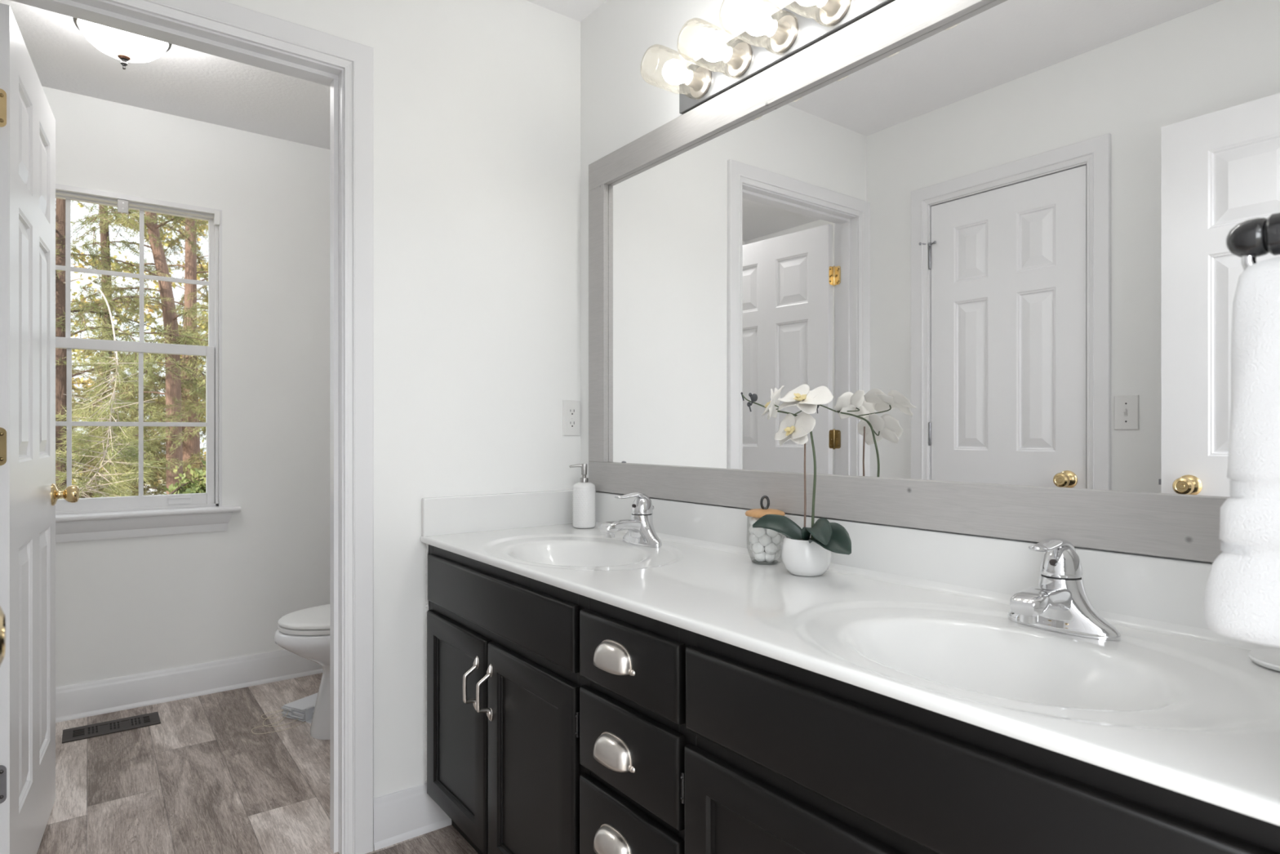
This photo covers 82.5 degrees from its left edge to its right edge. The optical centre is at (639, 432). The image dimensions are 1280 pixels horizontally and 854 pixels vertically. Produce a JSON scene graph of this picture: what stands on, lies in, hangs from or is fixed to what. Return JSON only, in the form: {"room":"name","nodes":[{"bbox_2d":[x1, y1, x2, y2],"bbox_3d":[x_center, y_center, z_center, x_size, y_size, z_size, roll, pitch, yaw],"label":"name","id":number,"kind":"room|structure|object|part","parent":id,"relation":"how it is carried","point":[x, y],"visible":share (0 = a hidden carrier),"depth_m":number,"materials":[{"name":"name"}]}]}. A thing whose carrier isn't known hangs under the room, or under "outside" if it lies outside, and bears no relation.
{"room":"bathroom","nodes":[
{"label":"bathroom","id":0,"kind":"room"},
{"bbox_2d":[0,606,5,665],"bbox_3d":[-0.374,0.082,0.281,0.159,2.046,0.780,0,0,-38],"label":"door knob","id":1,"kind":"object","parent":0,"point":[2,620],"depth_m":0.57,"materials":[{"name":"gold metal"}]},
{"bbox_2d":[42,86,329,687],"bbox_3d":[-2.208,-0.105,2.942,2.516,2.440,0.140,0,0,-37],"label":"wall","id":2,"kind":"structure","parent":0,"point":[130,606],"depth_m":3.19,"materials":[{"name":"paint"}]},
{"bbox_2d":[55,183,240,542],"bbox_3d":[-2.159,-0.268,2.949,0.942,1.385,0.188,0,0,-37],"label":"window","id":3,"kind":"structure","parent":2,"relation":"in","point":[104,524],"depth_m":3.01,"materials":[{"name":"plastic"}]},
{"bbox_2d":[117,199,128,213],"bbox_3d":[-2.099,-0.920,2.963,0.036,0.067,0.037,0,0,-37],"label":"bracket","id":4,"kind":"object","parent":3,"relation":"attached to","point":[122,205],"visible":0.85,"depth_m":2.95,"materials":[{"name":"white plastic"}]},
{"bbox_2d":[55,348,206,496],"bbox_3d":[-2.154,-0.034,2.944,0.700,0.592,0.010,0,0,-37],"label":"grille","id":5,"kind":"object","parent":3,"relation":"attached to","point":[68,423],"depth_m":3.01,"materials":[{"name":"plastic"}]},
{"bbox_2d":[55,198,208,342],"bbox_3d":[-2.172,-0.649,2.968,0.724,0.552,0.010,0,0,-37],"label":"grille","id":6,"kind":"object","parent":3,"relation":"attached to","point":[68,268],"depth_m":3.02,"materials":[{"name":"plastic"}]},
{"bbox_3d":[-2.173,-0.636,2.969,0.760,0.599,0.028,0,0,-37],"label":"sash","id":7,"kind":"part","parent":3,"relation":"part of","materials":[{"name":"plastic"}]},
{"bbox_3d":[-2.155,-0.030,2.945,0.760,0.684,0.028,0,0,-37],"label":"sash","id":8,"kind":"part","parent":3,"relation":"part of","materials":[{"name":"plastic"}]},
{"bbox_2d":[213,210,220,225],"bbox_3d":[-1.828,-0.923,3.153,0.022,0.060,0.040,0,0,-37],"label":"bracket","id":9,"kind":"object","parent":3,"relation":"attached to","point":[217,213],"visible":1,"depth_m":3.14,"materials":[{"name":"white plastic"}]},
{"bbox_2d":[55,649,323,722],"bbox_3d":[-2.104,1.050,2.921,2.376,0.131,0.019,0,0,-37],"label":"baseboard","id":10,"kind":"structure","parent":2,"relation":"attached to","point":[73,701],"depth_m":3.05,"materials":[{"name":"paint"}]},
{"bbox_2d":[36,672,478,853],"bbox_3d":[-1.039,1.145,1.502,2.650,0.060,3.850,0,0,-37],"label":"floor","id":11,"kind":"structure","parent":0,"point":[197,780],"depth_m":2.31,"materials":[{"name":"plastic"}]},
{"bbox_2d":[62,711,160,742],"bbox_3d":[-1.996,1.113,2.761,0.297,0.004,0.141,0,0,-37],"label":"floor vent","id":12,"kind":"object","parent":11,"relation":"in","point":[98,729],"visible":1,"depth_m":2.75,"materials":[{"name":"brown metal"}]},
{"bbox_2d":[273,604,329,739],"bbox_3d":[-1.015,0.729,2.826,0.728,0.771,0.460,0,0,-37],"label":"toilet","id":13,"kind":"object","parent":11,"relation":"on","point":[304,633],"visible":0.23,"depth_m":2.61,"materials":[{"name":"ceramic"}]},
{"bbox_3d":[-1.117,0.705,2.749,0.444,0.017,0.360,0,0,-37],"label":"seat","id":14,"kind":"part","parent":13,"relation":"part of","materials":[{"name":"white plastic"}]},
{"bbox_3d":[-1.119,0.682,2.748,0.439,0.021,0.360,0,0,-37],"label":"lid","id":15,"kind":"part","parent":13,"relation":"part of","materials":[{"name":"white plastic"}]},
{"bbox_2d":[425,543,1279,853],"bbox_3d":[0.165,0.711,1.413,0.559,0.808,1.939,0,0,-37],"label":"vanity cabinet","id":16,"kind":"object","parent":11,"relation":"on","point":[559,721],"visible":0.97,"depth_m":1.11,"materials":[{"name":"black paint"}]},
{"bbox_3d":[-0.471,0.744,1.868,0.016,0.506,0.373,0,0,-37],"label":"door","id":17,"kind":"part","parent":16,"relation":"part of","materials":[{"name":"black paint"}]},
{"bbox_3d":[-0.402,0.600,1.733,0.040,0.133,0.015,0,0,-37],"label":"pull handle","id":18,"kind":"part","parent":16,"relation":"part of","materials":[{"name":"silver metal"}]},
{"bbox_3d":[-0.357,0.600,1.674,0.040,0.133,0.015,0,0,-37],"label":"pull handle","id":19,"kind":"part","parent":16,"relation":"part of","materials":[{"name":"silver metal"}]},
{"bbox_3d":[-0.237,0.744,1.558,0.016,0.506,0.381,0,0,-37],"label":"door","id":20,"kind":"part","parent":16,"relation":"part of","materials":[{"name":"black paint"}]},
{"bbox_3d":[-0.054,0.722,1.278,0.028,0.043,0.096,0,0,-37],"label":"cup pull","id":21,"kind":"part","parent":16,"relation":"part of","materials":[{"name":"silver metal"}]},
{"bbox_3d":[-0.054,0.557,1.278,0.028,0.043,0.096,0,0,-37],"label":"cup pull","id":22,"kind":"part","parent":16,"relation":"part of","materials":[{"name":"silver metal"}]},
{"bbox_3d":[-0.054,0.392,1.278,0.028,0.043,0.096,0,0,-37],"label":"cup pull","id":23,"kind":"part","parent":16,"relation":"part of","materials":[{"name":"silver metal"}]},
{"bbox_3d":[-0.023,0.823,1.274,0.016,0.345,0.292,0,0,-37],"label":"drawer","id":24,"kind":"part","parent":16,"relation":"part of","materials":[{"name":"black paint"}]},
{"bbox_3d":[-0.023,0.557,1.274,0.016,0.150,0.292,0,0,-37],"label":"drawer","id":25,"kind":"part","parent":16,"relation":"part of","materials":[{"name":"black paint"}]},
{"bbox_3d":[-0.023,0.400,1.274,0.016,0.127,0.292,0,0,-37],"label":"drawer","id":26,"kind":"part","parent":16,"relation":"part of","materials":[{"name":"black paint"}]},
{"bbox_3d":[0.188,0.744,0.994,0.016,0.506,0.383,0,0,-37],"label":"door","id":27,"kind":"part","parent":16,"relation":"part of","materials":[{"name":"black paint"}]},
{"bbox_2d":[420,489,1279,826],"bbox_3d":[0.181,0.303,1.422,0.528,0.238,1.941,0,0,-37],"label":"countertop","id":28,"kind":"structure","parent":16,"relation":"on","point":[916,616],"depth_m":1.10,"materials":[{"name":"stone"}]},
{"bbox_2d":[568,463,595,528],"bbox_3d":[-0.170,0.192,2.217,0.071,0.194,0.071,0,0,34],"label":"soap dispenser","id":29,"kind":"object","parent":28,"relation":"on","point":[584,496],"visible":1,"depth_m":2.19,"materials":[{"name":"white ceramic"}]},
{"bbox_2d":[572,481,595,528],"bbox_3d":[-0.170,0.219,2.217,0.071,0.136,0.071,0,0,-37],"label":"bottle","id":30,"kind":"object","parent":29,"relation":"attached to","point":[584,496],"depth_m":2.19,"materials":[{"name":"white ceramic"}]},
{"bbox_2d":[600,492,662,547],"bbox_3d":[-0.030,0.225,1.915,0.158,0.137,0.142,0,0,-9],"label":"faucet","id":31,"kind":"object","parent":28,"relation":"on","point":[641,531],"visible":1,"depth_m":1.89,"materials":[{"name":"silver metal"}]},
{"bbox_3d":[-0.041,0.247,1.886,0.127,0.044,0.048,0,0,-37],"label":"spout","id":32,"kind":"part","parent":31,"relation":"part of","materials":[{"name":"silver metal"}]},
{"bbox_3d":[-0.016,0.180,1.905,0.121,0.048,0.031,0,0,-37],"label":"lever","id":33,"kind":"part","parent":31,"relation":"part of","materials":[{"name":"silver metal"}]},
{"bbox_3d":[0.005,0.191,1.921,0.057,0.045,0.056,0,0,-37],"label":"handle","id":34,"kind":"part","parent":31,"relation":"part of","materials":[{"name":"silver metal"}]},
{"bbox_2d":[745,495,785,564],"bbox_3d":[0.277,0.214,1.619,0.087,0.149,0.087,0,0,-37],"label":"glass jar","id":35,"kind":"object","parent":28,"relation":"on","point":[756,513],"visible":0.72,"depth_m":1.62,"materials":[{"name":"clear glass"}]},
{"bbox_2d":[748,525,753,533],"bbox_3d":[0.257,0.217,1.628,0.027,0.027,0.027,0,0,-29],"label":"ball","id":36,"kind":"object","parent":35,"relation":"in","point":[751,529],"visible":0.3,"depth_m":1.62,"materials":[{"name":"white fabric"}]},
{"bbox_2d":[749,533,759,544],"bbox_3d":[0.255,0.235,1.615,0.027,0.027,0.027,0,0,-4],"label":"ball","id":37,"kind":"object","parent":35,"relation":"in","point":[753,539],"visible":0.71,"depth_m":1.60,"materials":[{"name":"white fabric"}]},
{"bbox_2d":[749,516,759,528],"bbox_3d":[0.256,0.198,1.612,0.027,0.027,0.027,0,0,-19],"label":"ball","id":38,"kind":"object","parent":35,"relation":"in","point":[753,520],"visible":0.41,"depth_m":1.60,"materials":[{"name":"white fabric"}]},
{"bbox_2d":[751,542,764,553],"bbox_3d":[0.260,0.254,1.604,0.027,0.027,0.027,0,0,10],"label":"ball","id":39,"kind":"object","parent":35,"relation":"in","point":[757,548],"visible":1,"depth_m":1.59,"materials":[{"name":"white fabric"}]},
{"bbox_2d":[753,527,765,537],"bbox_3d":[0.263,0.217,1.602,0.027,0.027,0.027,0,0,33],"label":"ball","id":40,"kind":"object","parent":35,"relation":"in","point":[757,531],"visible":0.71,"depth_m":1.59,"materials":[{"name":"white fabric"}]},
{"bbox_2d":[754,551,765,561],"bbox_3d":[0.266,0.273,1.611,0.027,0.026,0.027,0,0,-36],"label":"ball","id":41,"kind":"object","parent":35,"relation":"in","point":[758,557],"visible":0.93,"depth_m":1.60,"materials":[{"name":"white fabric"}]},
{"bbox_3d":[0.277,0.156,1.619,0.022,0.033,0.009,0,0,8],"label":"ring handle","id":42,"kind":"part","parent":35,"relation":"part of","materials":[{"name":"black metal"}]},
{"bbox_2d":[759,533,771,546],"bbox_3d":[0.274,0.235,1.597,0.027,0.027,0.027,0,0,-14],"label":"ball","id":43,"kind":"object","parent":35,"relation":"in","point":[765,540],"visible":1,"depth_m":1.59,"materials":[{"name":"white fabric"}]},
{"bbox_3d":[0.277,0.178,1.619,0.087,0.015,0.087,0,0,-37],"label":"lid","id":44,"kind":"part","parent":35,"relation":"part of","materials":[{"name":"brown wood"}]},
{"bbox_2d":[764,551,775,562],"bbox_3d":[0.286,0.273,1.608,0.027,0.027,0.027,0,0,31],"label":"ball","id":45,"kind":"object","parent":35,"relation":"in","point":[769,557],"visible":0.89,"depth_m":1.60,"materials":[{"name":"white fabric"}]},
{"bbox_2d":[764,542,777,554],"bbox_3d":[0.286,0.254,1.599,0.027,0.027,0.027,0,0,38],"label":"ball","id":46,"kind":"object","parent":35,"relation":"in","point":[771,548],"visible":0.98,"depth_m":1.59,"materials":[{"name":"white fabric"}]},
{"bbox_2d":[765,528,777,537],"bbox_3d":[0.289,0.217,1.600,0.027,0.028,0.027,0,0,-43],"label":"ball","id":47,"kind":"object","parent":35,"relation":"in","point":[771,533],"visible":0.65,"depth_m":1.59,"materials":[{"name":"white fabric"}]},
{"bbox_2d":[771,533,781,545],"bbox_3d":[0.297,0.235,1.609,0.027,0.027,0.027,0,0,23],"label":"ball","id":48,"kind":"object","parent":35,"relation":"in","point":[777,539],"visible":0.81,"depth_m":1.60,"materials":[{"name":"white fabric"}]},
{"bbox_2d":[775,542,781,552],"bbox_3d":[0.299,0.254,1.621,0.027,0.027,0.027,0,0,2],"label":"ball","id":49,"kind":"object","parent":35,"relation":"in","point":[779,546],"visible":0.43,"depth_m":1.61,"materials":[{"name":"white fabric"}]},
{"bbox_2d":[741,383,851,576],"bbox_3d":[0.319,0.096,1.486,0.146,0.386,0.318,0,0,-37],"label":"potted orchid","id":50,"kind":"object","parent":28,"relation":"on","point":[806,551],"visible":1,"depth_m":1.45,"materials":[{"name":"white ceramic"}]},
{"bbox_3d":[0.277,-0.060,1.504,0.043,0.072,0.100,0,0,23],"label":"flower","id":51,"kind":"part","parent":50,"relation":"part of","materials":[{"name":"white plant"}]},
{"bbox_3d":[0.290,0.069,1.534,0.009,0.307,0.200,0,0,-39],"label":"flower stem","id":52,"kind":"part","parent":50,"relation":"part of","materials":[{"name":"plant"}]},
{"bbox_3d":[0.309,-0.006,1.454,0.058,0.070,0.106,0,0,-37],"label":"flower","id":53,"kind":"part","parent":50,"relation":"part of","materials":[{"name":"white plant"}]},
{"bbox_3d":[0.327,-0.066,1.437,0.085,0.063,0.121,0,0,-37],"label":"flower","id":54,"kind":"part","parent":50,"relation":"part of","materials":[{"name":"white plant"}]},
{"bbox_3d":[0.340,0.252,1.490,0.100,0.074,0.100,0,0,-37],"label":"pot","id":55,"kind":"part","parent":50,"relation":"part of","materials":[{"name":"white ceramic"}]},
{"bbox_2d":[1007,537,1120,640],"bbox_3d":[0.595,0.225,1.085,0.158,0.137,0.142,0,0,-9],"label":"faucet","id":56,"kind":"object","parent":28,"relation":"on","point":[1060,602],"visible":1,"depth_m":1.06,"materials":[{"name":"silver metal"}]},
{"bbox_3d":[0.584,0.247,1.057,0.127,0.044,0.048,0,0,-37],"label":"spout","id":57,"kind":"part","parent":56,"relation":"part of","materials":[{"name":"silver metal"}]},
{"bbox_3d":[0.609,0.180,1.076,0.121,0.048,0.031,0,0,-37],"label":"lever","id":58,"kind":"part","parent":56,"relation":"part of","materials":[{"name":"silver metal"}]},
{"bbox_3d":[0.630,0.191,1.092,0.057,0.045,0.056,0,0,-37],"label":"handle","id":59,"kind":"part","parent":56,"relation":"part of","materials":[{"name":"silver metal"}]},
{"bbox_2d":[1248,648,1279,671],"bbox_3d":[0.808,0.284,0.895,0.097,0.009,0.097,0,0,-37],"label":"dish","id":60,"kind":"object","parent":28,"relation":"on","point":[1268,658],"visible":1,"depth_m":0.91,"materials":[{"name":"white ceramic"}]},
{"bbox_2d":[0,0,606,149],"bbox_3d":[-1.049,-1.375,1.516,2.650,0.100,3.815,0,0,-37],"label":"ceiling","id":61,"kind":"structure","parent":0,"point":[183,82],"depth_m":2.77,"materials":[{"name":"white paint"}]},
{"bbox_2d":[72,17,172,69],"bbox_3d":[-1.617,-1.231,2.288,0.254,0.188,0.254,0,0,-37],"label":"ceiling light","id":62,"kind":"object","parent":61,"relation":"attached to","point":[125,46],"visible":0.59,"depth_m":2.25,"materials":[{"name":"white glass"}]},
{"bbox_2d":[221,0,580,850],"bbox_3d":[-1.170,-0.105,1.681,2.376,2.440,0.134,0,0,-37],"label":"wall","id":63,"kind":"structure","parent":0,"point":[477,103],"depth_m":2.10,"materials":[{"name":"paint"}]},
{"bbox_2d":[0,3,79,853],"bbox_3d":[-1.590,0.082,1.895,0.159,2.046,0.718,0,0,-32],"label":"door","id":64,"kind":"structure","parent":63,"relation":"in","point":[29,494],"depth_m":1.77,"materials":[{"name":"white paint"}]},
{"bbox_3d":[-1.703,0.183,2.165,0.062,0.065,0.065,0,0,-32],"label":"knob","id":65,"kind":"part","parent":64,"relation":"part of","materials":[{"name":"gold metal"}]},
{"bbox_2d":[10,0,373,853],"bbox_3d":[-1.099,0.045,1.746,0.863,2.140,0.152,0,0,-37],"label":"door frame","id":66,"kind":"structure","parent":63,"relation":"attached to","point":[217,28],"depth_m":1.92,"materials":[{"name":"paint"}]},
{"bbox_2d":[562,400,580,435],"bbox_3d":[-0.218,-0.046,2.333,0.063,0.113,0.008,0,0,-37],"label":"wall outlet","id":67,"kind":"object","parent":63,"relation":"attached to","point":[571,408],"visible":1,"depth_m":2.33,"materials":[{"name":"white plastic"}]},
{"bbox_2d":[567,407,576,416],"bbox_3d":[-0.217,-0.066,2.332,0.033,0.027,0.003,0,0,-37],"label":"receptacle","id":68,"kind":"object","parent":67,"relation":"attached to","point":[571,411],"depth_m":2.33,"materials":[{"name":"white plastic"}]},
{"bbox_2d":[567,419,576,428],"bbox_3d":[-0.217,-0.026,2.332,0.033,0.027,0.003,0,0,-37],"label":"receptacle","id":69,"kind":"object","parent":67,"relation":"attached to","point":[571,424],"depth_m":2.33,"materials":[{"name":"white plastic"}]},
{"bbox_2d":[580,0,1209,562],"bbox_3d":[-0.050,-0.105,2.269,0.120,2.440,3.815,0,0,-37],"label":"wall","id":70,"kind":"structure","parent":0,"point":[618,107],"depth_m":2.16,"materials":[{"name":"paint"}]},
{"bbox_2d":[640,0,895,114],"bbox_3d":[0.310,-0.895,1.532,0.191,0.111,0.874,0,0,-37],"label":"vanity light","id":71,"kind":"object","parent":70,"relation":"attached to","point":[767,40],"visible":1,"depth_m":1.66,"materials":[{"name":"silver metal"}]},
{"bbox_2d":[640,44,711,99],"bbox_3d":[0.088,-0.888,1.802,0.162,0.090,0.090,0,0,-37],"label":"shade","id":72,"kind":"object","parent":71,"relation":"on","point":[696,79],"depth_m":1.82,"materials":[{"name":"glass"}]},
{"bbox_3d":[0.091,-0.888,1.805,0.075,0.057,0.057,0,0,-37],"label":"bulb","id":73,"kind":"part","parent":71,"relation":"part of","materials":[{"name":"white glass"}]},
{"bbox_2d":[684,66,711,98],"bbox_3d":[0.138,-0.888,1.840,0.044,0.076,0.076,0,0,-37],"label":"socket","id":74,"kind":"object","parent":71,"relation":"attached to","point":[698,82],"depth_m":1.83,"materials":[{"name":"silver metal"}]},
{"bbox_2d":[676,17,751,78],"bbox_3d":[0.172,-0.888,1.691,0.162,0.090,0.090,0,0,-37],"label":"shade","id":75,"kind":"object","parent":71,"relation":"on","point":[735,55],"depth_m":1.71,"materials":[{"name":"glass"}]},
{"bbox_3d":[0.175,-0.888,1.693,0.075,0.057,0.057,0,0,-37],"label":"bulb","id":76,"kind":"part","parent":71,"relation":"part of","materials":[{"name":"white glass"}]},
{"bbox_2d":[722,41,751,76],"bbox_3d":[0.222,-0.888,1.729,0.044,0.076,0.076,0,0,-37],"label":"socket","id":77,"kind":"object","parent":71,"relation":"attached to","point":[737,60],"depth_m":1.72,"materials":[{"name":"silver metal"}]},
{"bbox_2d":[719,0,798,54],"bbox_3d":[0.256,-0.888,1.579,0.162,0.090,0.090,0,0,-37],"label":"shade","id":78,"kind":"object","parent":71,"relation":"on","point":[780,29],"depth_m":1.60,"materials":[{"name":"glass"}]},
{"bbox_3d":[0.260,-0.888,1.582,0.075,0.057,0.057,0,0,-37],"label":"bulb","id":79,"kind":"part","parent":71,"relation":"part of","materials":[{"name":"white glass"}]},
{"bbox_2d":[765,15,797,53],"bbox_3d":[0.306,-0.888,1.617,0.044,0.076,0.076,0,0,-37],"label":"socket","id":80,"kind":"object","parent":71,"relation":"attached to","point":[782,37],"depth_m":1.61,"materials":[{"name":"silver metal"}]},
{"bbox_3d":[0.344,-0.888,1.471,0.075,0.057,0.057,0,0,-37],"label":"bulb","id":81,"kind":"part","parent":71,"relation":"part of","materials":[{"name":"white glass"}]},
{"bbox_2d":[773,0,850,26],"bbox_3d":[0.340,-0.888,1.468,0.162,0.090,0.090,0,0,-37],"label":"shade","id":82,"kind":"object","parent":71,"relation":"on","point":[825,12],"depth_m":1.50,"materials":[{"name":"glass"}]},
{"bbox_2d":[815,0,849,25],"bbox_3d":[0.390,-0.888,1.506,0.044,0.076,0.076,0,0,-37],"label":"socket","id":83,"kind":"object","parent":71,"relation":"attached to","point":[828,12],"depth_m":1.50,"materials":[{"name":"silver metal"}]},
{"bbox_2d":[588,0,1279,562],"bbox_3d":[0.399,-0.328,1.555,0.022,1.016,1.833,0,0,-37],"label":"wall mirror","id":84,"kind":"object","parent":70,"relation":"attached to","point":[995,233],"visible":0.95,"depth_m":1.33,"materials":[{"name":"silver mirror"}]},
{"bbox_2d":[1203,257,1279,647],"bbox_3d":[0.544,0.015,0.582,0.067,0.315,0.153,0,0,-37],"label":"hand towel","id":85,"kind":"object","parent":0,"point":[1242,598],"visible":1,"depth_m":0.59,"materials":[{"name":"white fabric"}]},
{"bbox_2d":[1226,212,1279,270],"bbox_3d":[0.550,-0.160,0.574,0.054,0.063,0.144,0,0,-37],"label":"towel bar","id":86,"kind":"object","parent":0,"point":[1250,239],"visible":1,"depth_m":0.61,"materials":[{"name":"black metal"}]},
{"bbox_3d":[0.554,-0.141,0.570,0.010,0.026,0.133,0,0,-37],"label":"rod","id":87,"kind":"part","parent":86,"relation":"part of","materials":[{"name":"silver metal"}]},
{"label":"outside","id":88,"kind":"structure","parent":0,"visible":0},
{"bbox_2d":[71,458,205,485],"bbox_3d":[-19.188,1.965,25.453,80.000,0.300,56.250,0,0,-37],"label":"ground","id":89,"kind":"structure","parent":88,"point":[205,459],"depth_m":29.84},
{"bbox_2d":[71,251,163,483],"bbox_3d":[-8.369,-1.283,9.792,3.521,6.205,2.789,0,0,-15],"label":"leafy tree","id":90,"kind":"object","parent":89,"relation":"on","point":[119,252],"visible":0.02,"depth_m":10.20,"materials":[{"name":"green plant"}]},
{"bbox_2d":[55,198,208,498],"bbox_3d":[-4.095,-1.335,5.625,3.831,6.300,2.697,0,0,24],"label":"conifer tree","id":91,"kind":"object","parent":89,"relation":"on","point":[112,332],"visible":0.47,"depth_m":5.51,"materials":[{"name":"green plant"}]},
{"bbox_2d":[55,200,208,494],"bbox_3d":[-4.324,-1.534,6.571,2.798,6.702,2.874,0,0,-44],"label":"conifer tree","id":92,"kind":"object","parent":89,"relation":"on","point":[173,404],"visible":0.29,"depth_m":6.59,"materials":[{"name":"green plant"}]},
{"bbox_2d":[71,204,205,497],"bbox_3d":[-5.849,-1.033,7.700,3.248,5.706,3.315,0,0,-27],"label":"conifer tree","id":93,"kind":"object","parent":89,"relation":"on","point":[104,237],"visible":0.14,"depth_m":7.55,"materials":[{"name":"green plant"}]},
{"bbox_2d":[71,369,205,497],"bbox_3d":[-6.039,0.467,8.810,2.649,3.105,2.602,0,0,-32],"label":"conifer tree","id":94,"kind":"object","parent":89,"relation":"on","point":[154,452],"visible":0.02,"depth_m":8.70,"materials":[{"name":"green plant"}]},
{"bbox_2d":[71,205,208,494],"bbox_3d":[-4.753,-1.634,7.760,2.738,6.902,2.838,0,0,-11],"label":"conifer tree","id":95,"kind":"object","parent":89,"relation":"on","point":[190,448],"visible":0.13,"depth_m":7.81,"materials":[{"name":"green plant"}]},
{"bbox_2d":[71,203,208,485],"bbox_3d":[-6.603,-1.413,10.722,3.274,6.462,3.659,0,0,-26],"label":"leafy tree","id":96,"kind":"object","parent":89,"relation":"on","point":[173,285],"visible":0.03,"depth_m":10.55,"materials":[{"name":"green plant"}]},
{"bbox_2d":[92,459,205,497],"bbox_3d":[-3.429,1.008,5.207,1.740,1.617,1.854,0,0,31],"label":"leafy tree","id":97,"kind":"object","parent":89,"relation":"on","point":[197,483],"visible":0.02,"depth_m":5.61,"materials":[{"name":"green plant"}]},
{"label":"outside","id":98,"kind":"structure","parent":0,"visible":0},
{"bbox_2d":[101,484,166,497],"bbox_3d":[-14.146,1.805,18.765,80.000,0.020,13.000,0,0,-37],"label":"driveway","id":99,"kind":"structure","parent":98,"point":[162,484],"depth_m":22.33,"materials":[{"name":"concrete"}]}
]}

